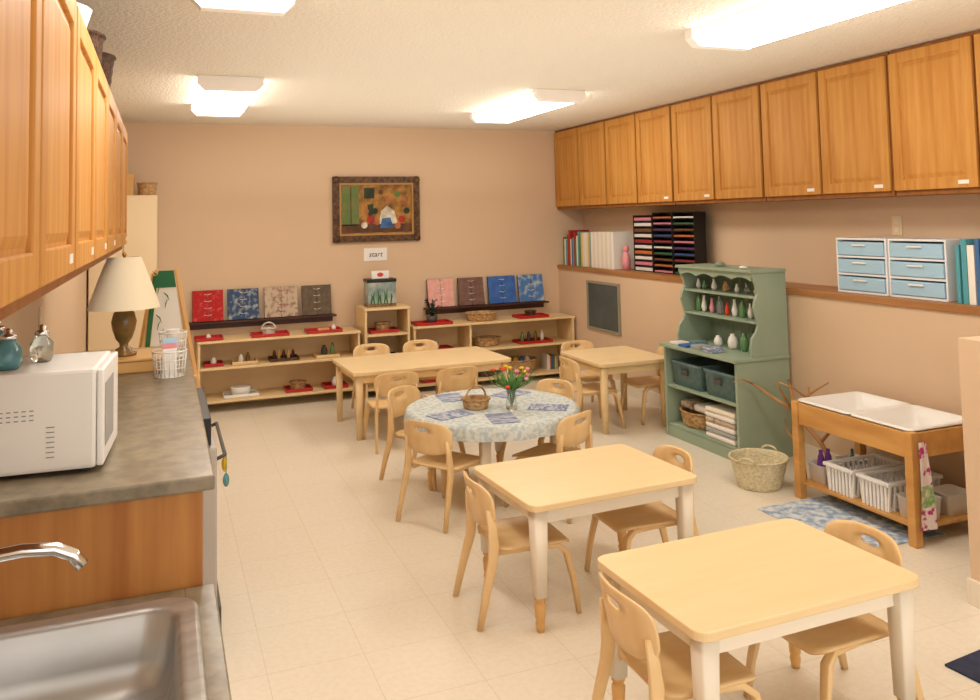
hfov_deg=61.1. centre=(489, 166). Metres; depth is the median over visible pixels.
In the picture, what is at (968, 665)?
floor mat
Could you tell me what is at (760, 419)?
hutch
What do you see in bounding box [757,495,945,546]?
rug
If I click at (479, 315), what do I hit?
wicker basket
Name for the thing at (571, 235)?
book
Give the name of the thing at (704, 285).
vase
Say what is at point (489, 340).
wicker basket
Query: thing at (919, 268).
drawer unit
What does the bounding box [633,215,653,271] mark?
organizer
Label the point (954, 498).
plastic tub
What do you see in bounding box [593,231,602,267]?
binder
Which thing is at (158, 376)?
wire basket
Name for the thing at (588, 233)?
book
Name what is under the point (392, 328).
tray
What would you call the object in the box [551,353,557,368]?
book
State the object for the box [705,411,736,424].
folded towel
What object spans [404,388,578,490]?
round table
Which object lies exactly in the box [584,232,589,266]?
book
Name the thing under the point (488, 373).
wicker basket
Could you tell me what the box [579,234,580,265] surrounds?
book
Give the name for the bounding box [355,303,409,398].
shelf
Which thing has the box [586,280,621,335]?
chalkboard
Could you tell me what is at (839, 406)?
basin
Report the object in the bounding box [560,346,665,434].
table
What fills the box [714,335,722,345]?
vase
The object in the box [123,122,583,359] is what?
wall
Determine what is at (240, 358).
jar
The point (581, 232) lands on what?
book
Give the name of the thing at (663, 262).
organizer
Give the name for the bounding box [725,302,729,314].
vase
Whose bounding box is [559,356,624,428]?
child chair
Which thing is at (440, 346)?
tray
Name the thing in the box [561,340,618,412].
child chair
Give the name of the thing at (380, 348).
child chair
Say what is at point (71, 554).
faucet
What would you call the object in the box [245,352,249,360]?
jar
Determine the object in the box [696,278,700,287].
vase
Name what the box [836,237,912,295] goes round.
drawer unit
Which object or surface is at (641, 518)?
child chair
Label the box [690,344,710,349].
folded cloth
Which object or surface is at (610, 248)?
binder
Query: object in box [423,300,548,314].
rail
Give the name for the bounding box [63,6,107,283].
upper cabinet
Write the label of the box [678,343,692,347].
folded cloth
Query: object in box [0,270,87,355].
wall
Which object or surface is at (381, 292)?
fish tank
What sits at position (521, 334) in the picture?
bottle
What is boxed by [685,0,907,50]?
ceiling light
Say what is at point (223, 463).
charm
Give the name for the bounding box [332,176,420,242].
framed painting
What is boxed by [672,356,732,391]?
storage bin
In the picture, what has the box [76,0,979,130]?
ceiling
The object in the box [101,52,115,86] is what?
wicker basket
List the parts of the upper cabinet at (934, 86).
door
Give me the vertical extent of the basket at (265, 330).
0.111 m
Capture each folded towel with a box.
[681,398,706,408]
[694,402,715,413]
[705,403,735,418]
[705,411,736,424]
[705,416,736,429]
[706,421,736,434]
[706,426,736,440]
[706,431,736,445]
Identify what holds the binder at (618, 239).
on the trim at (812, 290)
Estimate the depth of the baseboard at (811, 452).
5.17 m
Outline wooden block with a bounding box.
[317,327,329,329]
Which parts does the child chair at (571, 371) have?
leg, backrest, leg, seat, leg, leg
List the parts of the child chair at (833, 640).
leg, seat, leg, leg, backrest, leg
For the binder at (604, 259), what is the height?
0.340 m
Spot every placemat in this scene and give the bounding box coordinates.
[426,409,472,420]
[435,393,462,401]
[485,412,520,423]
[490,390,529,397]
[527,404,568,410]
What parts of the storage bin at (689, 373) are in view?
handle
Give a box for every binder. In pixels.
[591,231,599,267]
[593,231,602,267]
[595,231,605,267]
[597,231,608,267]
[599,231,611,267]
[601,231,615,268]
[603,231,618,268]
[605,231,621,268]
[607,231,624,268]
[609,231,627,268]
[611,231,633,269]
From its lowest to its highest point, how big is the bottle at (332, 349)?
0.110 m
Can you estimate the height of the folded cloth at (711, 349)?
0.030 m
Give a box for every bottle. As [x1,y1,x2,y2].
[330,342,334,353]
[520,332,523,341]
[527,331,530,340]
[533,331,536,340]
[540,330,543,339]
[696,293,701,310]
[716,295,722,314]
[739,298,745,317]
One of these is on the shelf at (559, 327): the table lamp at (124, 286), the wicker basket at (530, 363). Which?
the wicker basket at (530, 363)
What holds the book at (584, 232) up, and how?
on the trim at (812, 290)
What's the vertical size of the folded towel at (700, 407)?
0.050 m
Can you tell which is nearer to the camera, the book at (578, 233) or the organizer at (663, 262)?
the organizer at (663, 262)
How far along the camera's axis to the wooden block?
7.29 m
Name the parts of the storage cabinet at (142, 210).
door, door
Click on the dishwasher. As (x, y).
(209, 496)
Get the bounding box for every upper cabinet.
[0,0,76,320]
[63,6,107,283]
[100,85,122,261]
[117,124,126,251]
[554,119,622,208]
[605,103,700,206]
[671,82,778,204]
[760,52,933,200]
[888,30,979,195]
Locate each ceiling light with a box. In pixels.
[190,0,294,15]
[191,75,263,117]
[470,89,584,123]
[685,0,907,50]
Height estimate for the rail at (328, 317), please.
0.066 m
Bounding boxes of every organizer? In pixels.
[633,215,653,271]
[652,212,673,273]
[672,211,706,274]
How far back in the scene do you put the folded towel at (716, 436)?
5.33 m
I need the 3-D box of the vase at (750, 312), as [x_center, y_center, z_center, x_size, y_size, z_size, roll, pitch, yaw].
[1.704,0.949,5.431,0.036,0.104,0.036,0,-4,-22]
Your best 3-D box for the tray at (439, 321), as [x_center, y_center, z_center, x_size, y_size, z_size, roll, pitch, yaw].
[-0.538,1.448,7.679,0.348,0.026,0.208,0,-4,-22]
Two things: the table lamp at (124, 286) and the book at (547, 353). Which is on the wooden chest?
the table lamp at (124, 286)
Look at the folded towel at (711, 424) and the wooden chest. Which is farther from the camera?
the folded towel at (711, 424)
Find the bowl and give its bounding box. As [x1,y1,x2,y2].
[77,2,92,27]
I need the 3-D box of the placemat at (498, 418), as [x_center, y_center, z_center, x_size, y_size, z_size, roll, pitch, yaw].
[0.067,1.353,4.455,0.150,0.003,0.220,0,-4,-12]
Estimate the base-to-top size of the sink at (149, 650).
0.182 m
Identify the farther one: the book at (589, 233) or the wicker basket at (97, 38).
the book at (589, 233)
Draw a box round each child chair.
[351,343,398,418]
[363,371,418,453]
[379,385,468,490]
[396,420,495,532]
[403,339,450,393]
[424,366,477,396]
[453,471,581,631]
[499,378,580,461]
[504,410,592,523]
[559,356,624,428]
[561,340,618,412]
[584,445,698,571]
[591,572,761,699]
[619,346,663,424]
[743,520,924,699]
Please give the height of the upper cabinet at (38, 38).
0.650 m
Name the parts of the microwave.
door, control panel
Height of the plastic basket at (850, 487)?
0.142 m
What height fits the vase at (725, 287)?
0.070 m
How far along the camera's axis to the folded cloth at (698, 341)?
5.79 m
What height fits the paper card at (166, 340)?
0.160 m
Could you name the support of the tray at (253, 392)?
on the shelf at (269, 378)
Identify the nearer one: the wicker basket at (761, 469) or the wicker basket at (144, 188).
the wicker basket at (761, 469)
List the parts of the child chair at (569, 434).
leg, seat, leg, backrest, leg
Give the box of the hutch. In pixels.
[659,263,792,459]
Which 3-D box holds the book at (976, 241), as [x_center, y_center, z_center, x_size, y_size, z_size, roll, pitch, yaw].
[2.553,0.534,4.208,0.220,0.330,0.022,0,-4,-22]
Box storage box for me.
[127,174,134,194]
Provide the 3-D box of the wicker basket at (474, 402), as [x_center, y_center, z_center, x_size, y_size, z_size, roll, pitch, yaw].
[-0.082,1.310,4.723,0.172,0.130,0.172,2,-5,-44]
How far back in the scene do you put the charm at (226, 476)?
3.05 m
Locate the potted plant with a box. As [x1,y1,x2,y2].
[424,299,441,322]
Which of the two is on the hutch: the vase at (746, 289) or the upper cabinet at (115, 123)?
the vase at (746, 289)
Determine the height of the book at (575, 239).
0.264 m
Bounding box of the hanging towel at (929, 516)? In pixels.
[918,441,937,531]
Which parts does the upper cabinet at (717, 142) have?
door, door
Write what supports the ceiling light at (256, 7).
attached to the ceiling
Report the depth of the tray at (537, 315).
7.98 m
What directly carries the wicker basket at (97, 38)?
on the upper cabinet at (115, 123)
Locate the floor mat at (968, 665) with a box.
[945,650,979,682]
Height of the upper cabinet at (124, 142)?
0.650 m
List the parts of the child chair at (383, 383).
leg, leg, seat, backrest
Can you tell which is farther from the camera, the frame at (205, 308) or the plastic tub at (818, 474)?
the frame at (205, 308)
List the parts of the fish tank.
lid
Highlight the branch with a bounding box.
[733,378,829,478]
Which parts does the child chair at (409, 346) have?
backrest, seat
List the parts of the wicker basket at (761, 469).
handle, handle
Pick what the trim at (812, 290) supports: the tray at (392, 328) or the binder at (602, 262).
the binder at (602, 262)
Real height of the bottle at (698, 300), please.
0.130 m
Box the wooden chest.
[111,347,161,373]
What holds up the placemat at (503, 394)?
on the round table at (476, 427)
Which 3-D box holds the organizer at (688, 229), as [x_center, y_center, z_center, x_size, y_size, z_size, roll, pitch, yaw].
[1.601,0.620,6.663,0.110,0.508,0.300,0,-4,-22]
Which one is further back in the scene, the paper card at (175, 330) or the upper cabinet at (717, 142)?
the upper cabinet at (717, 142)
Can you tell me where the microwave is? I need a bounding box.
[0,351,117,476]
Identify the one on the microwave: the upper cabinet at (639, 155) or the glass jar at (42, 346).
the glass jar at (42, 346)
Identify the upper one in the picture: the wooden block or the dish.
the dish
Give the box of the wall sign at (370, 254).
[364,248,386,260]
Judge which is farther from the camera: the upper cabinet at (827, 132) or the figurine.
the figurine
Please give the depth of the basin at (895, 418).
4.20 m
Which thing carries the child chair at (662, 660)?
on the floor
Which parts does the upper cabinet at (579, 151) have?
door, door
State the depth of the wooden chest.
3.72 m
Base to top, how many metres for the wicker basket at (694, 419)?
0.108 m
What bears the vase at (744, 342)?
on the hutch
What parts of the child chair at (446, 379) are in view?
leg, backrest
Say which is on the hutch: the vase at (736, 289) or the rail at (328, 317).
the vase at (736, 289)
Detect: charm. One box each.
[221,456,227,471]
[223,456,228,486]
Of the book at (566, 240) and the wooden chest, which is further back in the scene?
the book at (566, 240)
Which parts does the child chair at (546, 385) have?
leg, leg, backrest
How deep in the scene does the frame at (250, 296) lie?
7.28 m
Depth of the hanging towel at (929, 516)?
3.83 m
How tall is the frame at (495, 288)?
0.267 m
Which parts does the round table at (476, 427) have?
leg, leg, leg, leg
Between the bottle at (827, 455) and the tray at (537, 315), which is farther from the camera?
the tray at (537, 315)
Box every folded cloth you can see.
[670,340,688,344]
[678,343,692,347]
[688,339,707,343]
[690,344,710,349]
[703,346,723,352]
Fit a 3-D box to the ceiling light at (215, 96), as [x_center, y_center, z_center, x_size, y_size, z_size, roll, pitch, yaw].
[-1.796,-0.453,5.594,0.380,0.085,1.340,0,-4,-22]
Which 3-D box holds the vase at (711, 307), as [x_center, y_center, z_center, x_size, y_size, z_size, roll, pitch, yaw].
[1.554,0.976,5.812,0.036,0.104,0.036,0,-4,-22]
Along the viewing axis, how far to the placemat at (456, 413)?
4.55 m
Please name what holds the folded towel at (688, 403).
in the wicker basket at (694, 419)
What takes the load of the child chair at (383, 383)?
on the floor
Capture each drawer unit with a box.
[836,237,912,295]
[887,238,971,301]
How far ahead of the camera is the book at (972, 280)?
4.20 m
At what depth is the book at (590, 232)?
8.00 m
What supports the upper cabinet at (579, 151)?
attached to the wall at (797, 237)
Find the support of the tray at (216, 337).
on the shelf at (269, 378)
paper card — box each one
[162,337,176,343]
[162,343,176,348]
[162,348,176,377]
[167,328,178,355]
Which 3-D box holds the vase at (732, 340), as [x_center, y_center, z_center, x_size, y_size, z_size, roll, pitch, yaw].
[1.634,1.179,5.581,0.070,0.100,0.070,0,-4,-22]
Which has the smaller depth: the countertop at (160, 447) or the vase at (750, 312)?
the countertop at (160, 447)
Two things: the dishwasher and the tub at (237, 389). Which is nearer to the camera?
the dishwasher
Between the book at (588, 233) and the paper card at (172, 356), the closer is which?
the paper card at (172, 356)
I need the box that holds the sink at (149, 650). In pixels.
[0,597,207,699]
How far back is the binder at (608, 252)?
7.60 m
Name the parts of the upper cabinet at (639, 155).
door, door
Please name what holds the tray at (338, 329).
on the shelf at (269, 378)
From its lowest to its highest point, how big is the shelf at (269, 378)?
0.590 m
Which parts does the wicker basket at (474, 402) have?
handle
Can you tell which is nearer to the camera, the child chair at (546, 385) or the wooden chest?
the wooden chest
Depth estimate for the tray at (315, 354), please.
7.27 m
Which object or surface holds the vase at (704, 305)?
on the hutch
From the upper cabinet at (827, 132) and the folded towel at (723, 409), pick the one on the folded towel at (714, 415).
the folded towel at (723, 409)
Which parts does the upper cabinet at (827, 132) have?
door, door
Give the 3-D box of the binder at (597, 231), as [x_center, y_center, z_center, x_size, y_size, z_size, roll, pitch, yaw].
[1.081,0.795,7.940,0.240,0.340,0.035,0,-4,-22]
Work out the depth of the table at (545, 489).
3.38 m
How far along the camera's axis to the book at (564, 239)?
8.44 m
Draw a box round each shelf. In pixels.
[196,326,360,404]
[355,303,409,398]
[410,312,574,386]
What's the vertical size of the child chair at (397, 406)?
0.527 m
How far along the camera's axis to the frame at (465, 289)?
8.06 m
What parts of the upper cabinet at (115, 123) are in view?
door, door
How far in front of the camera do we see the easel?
5.23 m
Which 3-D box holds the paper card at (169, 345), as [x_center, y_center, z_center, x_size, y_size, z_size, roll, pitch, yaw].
[-1.387,0.839,3.595,0.060,0.140,0.002,1,-4,-33]
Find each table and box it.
[333,346,510,440]
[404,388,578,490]
[474,444,696,633]
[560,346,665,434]
[597,518,918,699]
[791,391,967,548]
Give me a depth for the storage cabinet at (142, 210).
6.58 m
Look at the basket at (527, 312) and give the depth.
8.01 m
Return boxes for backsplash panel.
[0,491,202,619]
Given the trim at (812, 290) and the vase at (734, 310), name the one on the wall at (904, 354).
the trim at (812, 290)
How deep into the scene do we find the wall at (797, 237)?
5.65 m
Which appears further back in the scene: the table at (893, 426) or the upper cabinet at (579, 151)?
the upper cabinet at (579, 151)
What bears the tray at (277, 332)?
on the shelf at (269, 378)
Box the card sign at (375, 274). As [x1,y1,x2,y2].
[371,270,388,278]
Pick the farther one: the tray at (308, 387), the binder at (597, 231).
the binder at (597, 231)
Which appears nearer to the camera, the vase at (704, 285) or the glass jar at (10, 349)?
the glass jar at (10, 349)
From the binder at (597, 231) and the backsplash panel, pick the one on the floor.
the backsplash panel
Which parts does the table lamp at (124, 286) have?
lamp shade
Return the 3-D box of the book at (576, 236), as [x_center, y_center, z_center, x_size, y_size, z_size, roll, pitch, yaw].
[0.963,0.839,8.240,0.220,0.296,0.028,0,-4,-22]
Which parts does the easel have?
leg, leg, leg, leg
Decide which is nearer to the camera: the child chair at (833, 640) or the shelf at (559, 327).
the child chair at (833, 640)
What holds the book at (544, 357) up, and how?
on the shelf at (559, 327)
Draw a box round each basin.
[798,391,910,419]
[851,405,962,431]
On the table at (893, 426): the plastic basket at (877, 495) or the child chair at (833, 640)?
the plastic basket at (877, 495)
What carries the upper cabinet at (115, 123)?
attached to the wall at (64, 308)
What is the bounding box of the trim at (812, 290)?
[557,265,979,314]
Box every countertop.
[0,344,214,517]
[0,584,231,699]
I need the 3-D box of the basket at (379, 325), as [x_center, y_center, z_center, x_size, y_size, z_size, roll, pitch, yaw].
[-0.977,1.456,7.537,0.154,0.078,0.154,0,-4,-22]
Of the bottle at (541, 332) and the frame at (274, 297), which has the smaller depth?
the frame at (274, 297)
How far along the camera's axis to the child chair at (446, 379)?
5.80 m
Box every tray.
[194,334,223,341]
[203,360,223,367]
[222,388,258,398]
[231,357,257,364]
[250,330,289,337]
[268,354,299,361]
[283,384,312,392]
[304,326,342,333]
[313,351,339,357]
[321,380,348,388]
[367,326,399,333]
[411,319,452,325]
[419,379,435,382]
[439,345,454,348]
[512,312,548,318]
[512,337,552,344]
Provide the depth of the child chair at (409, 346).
7.13 m
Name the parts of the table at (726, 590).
leg, leg, leg, leg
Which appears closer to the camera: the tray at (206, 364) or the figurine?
the tray at (206, 364)
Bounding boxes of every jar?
[0,321,4,334]
[0,328,21,370]
[30,324,53,362]
[210,357,216,363]
[238,354,242,361]
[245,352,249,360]
[321,345,326,354]
[332,376,335,385]
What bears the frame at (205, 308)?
on the rail at (328, 317)
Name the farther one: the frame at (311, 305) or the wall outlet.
the frame at (311, 305)
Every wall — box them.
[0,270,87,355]
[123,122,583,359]
[559,269,979,488]
[583,194,979,286]
[958,336,979,581]
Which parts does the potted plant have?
pot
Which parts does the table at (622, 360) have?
leg, leg, leg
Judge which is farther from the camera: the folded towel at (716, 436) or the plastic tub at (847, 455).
the folded towel at (716, 436)
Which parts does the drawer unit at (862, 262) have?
drawer, drawer, drawer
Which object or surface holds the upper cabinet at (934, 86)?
attached to the wall at (797, 237)
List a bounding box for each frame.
[192,290,222,322]
[227,288,258,320]
[264,286,297,317]
[301,284,331,315]
[426,278,454,307]
[457,277,484,305]
[487,275,516,303]
[516,274,544,301]
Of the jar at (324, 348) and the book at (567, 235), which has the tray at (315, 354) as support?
the jar at (324, 348)
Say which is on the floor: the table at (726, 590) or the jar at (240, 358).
the table at (726, 590)
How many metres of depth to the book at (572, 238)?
8.27 m
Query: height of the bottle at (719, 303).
0.130 m
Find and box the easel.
[138,268,200,387]
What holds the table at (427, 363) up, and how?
on the floor
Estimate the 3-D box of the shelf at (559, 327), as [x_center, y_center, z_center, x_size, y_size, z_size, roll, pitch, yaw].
[0.007,1.761,7.930,1.630,0.590,0.370,0,-4,-22]
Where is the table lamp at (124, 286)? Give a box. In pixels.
[87,252,159,356]
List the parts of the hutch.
panel, scalloped trim, panel, panel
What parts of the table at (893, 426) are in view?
leg, leg, leg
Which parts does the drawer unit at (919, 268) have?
handle, handle, handle, drawer, drawer, drawer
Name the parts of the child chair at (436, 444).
leg, backrest, leg, seat, leg, leg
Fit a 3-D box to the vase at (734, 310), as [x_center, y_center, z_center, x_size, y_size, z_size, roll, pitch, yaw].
[1.645,0.953,5.580,0.043,0.117,0.043,0,-4,-22]
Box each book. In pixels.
[541,352,548,369]
[546,353,551,368]
[547,353,554,368]
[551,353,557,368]
[563,237,566,264]
[564,239,566,264]
[566,240,567,264]
[567,235,568,264]
[568,230,588,264]
[571,238,572,264]
[572,238,573,265]
[573,231,586,265]
[575,239,576,265]
[576,236,577,265]
[577,231,596,265]
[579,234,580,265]
[580,232,583,265]
[582,232,586,266]
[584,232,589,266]
[586,232,590,266]
[588,233,589,266]
[589,233,590,266]
[955,245,963,303]
[960,238,979,303]
[966,245,977,304]
[974,239,979,304]
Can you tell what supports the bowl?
on the upper cabinet at (91, 157)
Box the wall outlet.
[891,216,902,234]
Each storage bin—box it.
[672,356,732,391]
[703,364,735,401]
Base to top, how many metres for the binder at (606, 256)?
0.340 m
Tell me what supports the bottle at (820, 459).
in the plastic tub at (818, 474)
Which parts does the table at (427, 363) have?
leg, leg, leg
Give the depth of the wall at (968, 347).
3.27 m
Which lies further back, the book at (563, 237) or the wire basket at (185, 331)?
the book at (563, 237)
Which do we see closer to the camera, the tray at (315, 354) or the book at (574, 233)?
the tray at (315, 354)
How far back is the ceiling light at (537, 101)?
6.11 m
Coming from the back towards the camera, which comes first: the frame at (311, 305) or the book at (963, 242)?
the frame at (311, 305)
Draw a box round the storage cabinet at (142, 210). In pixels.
[87,195,157,350]
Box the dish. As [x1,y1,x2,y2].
[714,262,725,266]
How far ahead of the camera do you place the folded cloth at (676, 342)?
5.83 m
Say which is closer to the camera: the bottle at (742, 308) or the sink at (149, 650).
the sink at (149, 650)
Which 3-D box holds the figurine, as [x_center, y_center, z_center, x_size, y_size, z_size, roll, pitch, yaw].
[1.219,0.818,7.425,0.080,0.225,0.080,0,-4,-22]
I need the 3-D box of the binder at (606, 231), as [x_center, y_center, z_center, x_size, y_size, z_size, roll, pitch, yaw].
[1.124,0.787,7.832,0.240,0.340,0.035,0,-4,-22]
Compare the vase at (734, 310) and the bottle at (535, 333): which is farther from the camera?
the bottle at (535, 333)
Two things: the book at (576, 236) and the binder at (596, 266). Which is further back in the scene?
the book at (576, 236)
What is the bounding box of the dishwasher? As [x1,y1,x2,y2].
[197,388,226,628]
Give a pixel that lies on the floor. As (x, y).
(324, 594)
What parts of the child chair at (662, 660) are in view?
leg, backrest, leg, seat, leg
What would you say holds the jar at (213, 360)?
on the tray at (206, 364)
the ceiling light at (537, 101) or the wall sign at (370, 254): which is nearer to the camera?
the ceiling light at (537, 101)
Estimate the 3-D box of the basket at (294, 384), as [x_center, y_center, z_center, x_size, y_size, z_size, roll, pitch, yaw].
[-1.674,1.908,7.230,0.154,0.068,0.154,0,-4,-22]
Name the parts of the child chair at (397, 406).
leg, seat, backrest, leg, leg, leg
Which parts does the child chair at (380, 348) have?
leg, leg, backrest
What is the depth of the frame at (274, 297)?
7.39 m
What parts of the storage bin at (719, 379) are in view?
handle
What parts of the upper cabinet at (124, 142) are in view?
door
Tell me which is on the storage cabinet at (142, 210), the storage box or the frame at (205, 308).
the storage box
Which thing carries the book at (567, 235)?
on the trim at (812, 290)
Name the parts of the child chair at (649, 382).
leg, seat, leg, backrest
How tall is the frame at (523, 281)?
0.267 m
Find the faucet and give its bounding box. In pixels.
[0,542,87,570]
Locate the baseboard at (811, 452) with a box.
[580,367,979,608]
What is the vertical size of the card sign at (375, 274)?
0.070 m
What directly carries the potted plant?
on the tray at (439, 321)
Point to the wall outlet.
(897, 229)
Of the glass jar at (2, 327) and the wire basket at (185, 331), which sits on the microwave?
the glass jar at (2, 327)
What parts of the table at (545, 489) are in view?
leg, leg, leg, leg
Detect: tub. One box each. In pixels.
[230,385,250,394]
[807,458,841,484]
[835,454,867,478]
[896,492,941,519]
[933,484,967,516]
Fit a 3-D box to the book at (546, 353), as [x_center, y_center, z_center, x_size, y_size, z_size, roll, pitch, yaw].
[0.571,1.919,8.169,0.014,0.139,0.140,0,-4,-22]
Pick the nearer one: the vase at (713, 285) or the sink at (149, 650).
the sink at (149, 650)
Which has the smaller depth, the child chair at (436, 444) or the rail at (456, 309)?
the child chair at (436, 444)
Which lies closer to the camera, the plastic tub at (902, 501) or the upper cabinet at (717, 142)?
the plastic tub at (902, 501)
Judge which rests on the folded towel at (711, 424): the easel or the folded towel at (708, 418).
the folded towel at (708, 418)
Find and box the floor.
[208,374,979,699]
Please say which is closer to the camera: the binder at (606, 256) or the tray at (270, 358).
the tray at (270, 358)
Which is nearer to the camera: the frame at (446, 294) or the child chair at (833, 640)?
the child chair at (833, 640)
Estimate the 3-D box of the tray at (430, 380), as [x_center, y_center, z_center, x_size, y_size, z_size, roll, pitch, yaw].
[-0.500,1.969,7.689,0.308,0.026,0.208,0,-4,-22]
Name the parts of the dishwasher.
control panel, door, handle, kick plate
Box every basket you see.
[87,29,105,63]
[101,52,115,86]
[136,182,157,194]
[152,347,187,378]
[159,330,186,355]
[261,322,275,333]
[289,379,306,389]
[374,321,390,329]
[461,385,490,410]
[465,310,496,321]
[472,335,500,346]
[478,370,495,376]
[508,356,536,373]
[524,310,535,315]
[679,406,707,429]
[728,444,788,491]
[823,453,904,498]
[856,465,942,512]
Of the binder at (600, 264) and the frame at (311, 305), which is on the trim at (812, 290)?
the binder at (600, 264)
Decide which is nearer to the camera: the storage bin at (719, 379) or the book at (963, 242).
the book at (963, 242)
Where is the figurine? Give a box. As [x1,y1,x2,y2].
[622,245,630,269]
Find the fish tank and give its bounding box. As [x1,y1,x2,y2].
[363,277,395,307]
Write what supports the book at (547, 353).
on the shelf at (559, 327)
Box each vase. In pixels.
[483,365,535,409]
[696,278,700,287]
[701,295,706,311]
[702,280,706,288]
[709,298,714,312]
[711,278,716,289]
[714,335,722,345]
[722,281,729,291]
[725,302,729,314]
[731,299,737,316]
[734,284,739,292]
[744,283,749,293]
[748,303,752,318]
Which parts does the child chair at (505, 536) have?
leg, backrest, leg, seat, leg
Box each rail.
[188,313,336,329]
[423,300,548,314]
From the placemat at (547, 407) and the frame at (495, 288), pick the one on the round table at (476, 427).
the placemat at (547, 407)
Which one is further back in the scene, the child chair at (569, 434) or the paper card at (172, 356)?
the child chair at (569, 434)
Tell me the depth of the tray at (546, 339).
8.01 m
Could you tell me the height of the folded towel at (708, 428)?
0.032 m
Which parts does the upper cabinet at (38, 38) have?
door, door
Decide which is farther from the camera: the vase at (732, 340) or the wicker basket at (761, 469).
the vase at (732, 340)
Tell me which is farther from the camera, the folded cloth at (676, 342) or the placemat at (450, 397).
the folded cloth at (676, 342)
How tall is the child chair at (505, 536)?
0.527 m
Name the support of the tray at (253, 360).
on the shelf at (269, 378)
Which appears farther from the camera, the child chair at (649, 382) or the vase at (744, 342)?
the child chair at (649, 382)
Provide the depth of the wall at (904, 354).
4.92 m
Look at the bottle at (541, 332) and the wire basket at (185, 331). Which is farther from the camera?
the bottle at (541, 332)
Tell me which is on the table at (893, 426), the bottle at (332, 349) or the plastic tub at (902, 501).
the plastic tub at (902, 501)
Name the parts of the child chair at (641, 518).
leg, seat, leg, leg, backrest, leg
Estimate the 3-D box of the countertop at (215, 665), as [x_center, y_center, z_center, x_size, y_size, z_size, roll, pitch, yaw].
[-0.769,1.060,1.372,0.679,0.038,1.450,0,-4,-22]
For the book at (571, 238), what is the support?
on the trim at (812, 290)
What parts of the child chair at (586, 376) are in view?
backrest, leg, seat, leg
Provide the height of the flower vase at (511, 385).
0.244 m
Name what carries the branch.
on the floor
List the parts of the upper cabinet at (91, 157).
door, door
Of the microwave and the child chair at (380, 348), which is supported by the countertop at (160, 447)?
the microwave
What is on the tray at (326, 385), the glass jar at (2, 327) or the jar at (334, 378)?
the jar at (334, 378)
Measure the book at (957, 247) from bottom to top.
0.300 m
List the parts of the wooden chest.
lid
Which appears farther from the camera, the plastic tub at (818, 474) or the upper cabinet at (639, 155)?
the upper cabinet at (639, 155)
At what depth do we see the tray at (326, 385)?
7.31 m

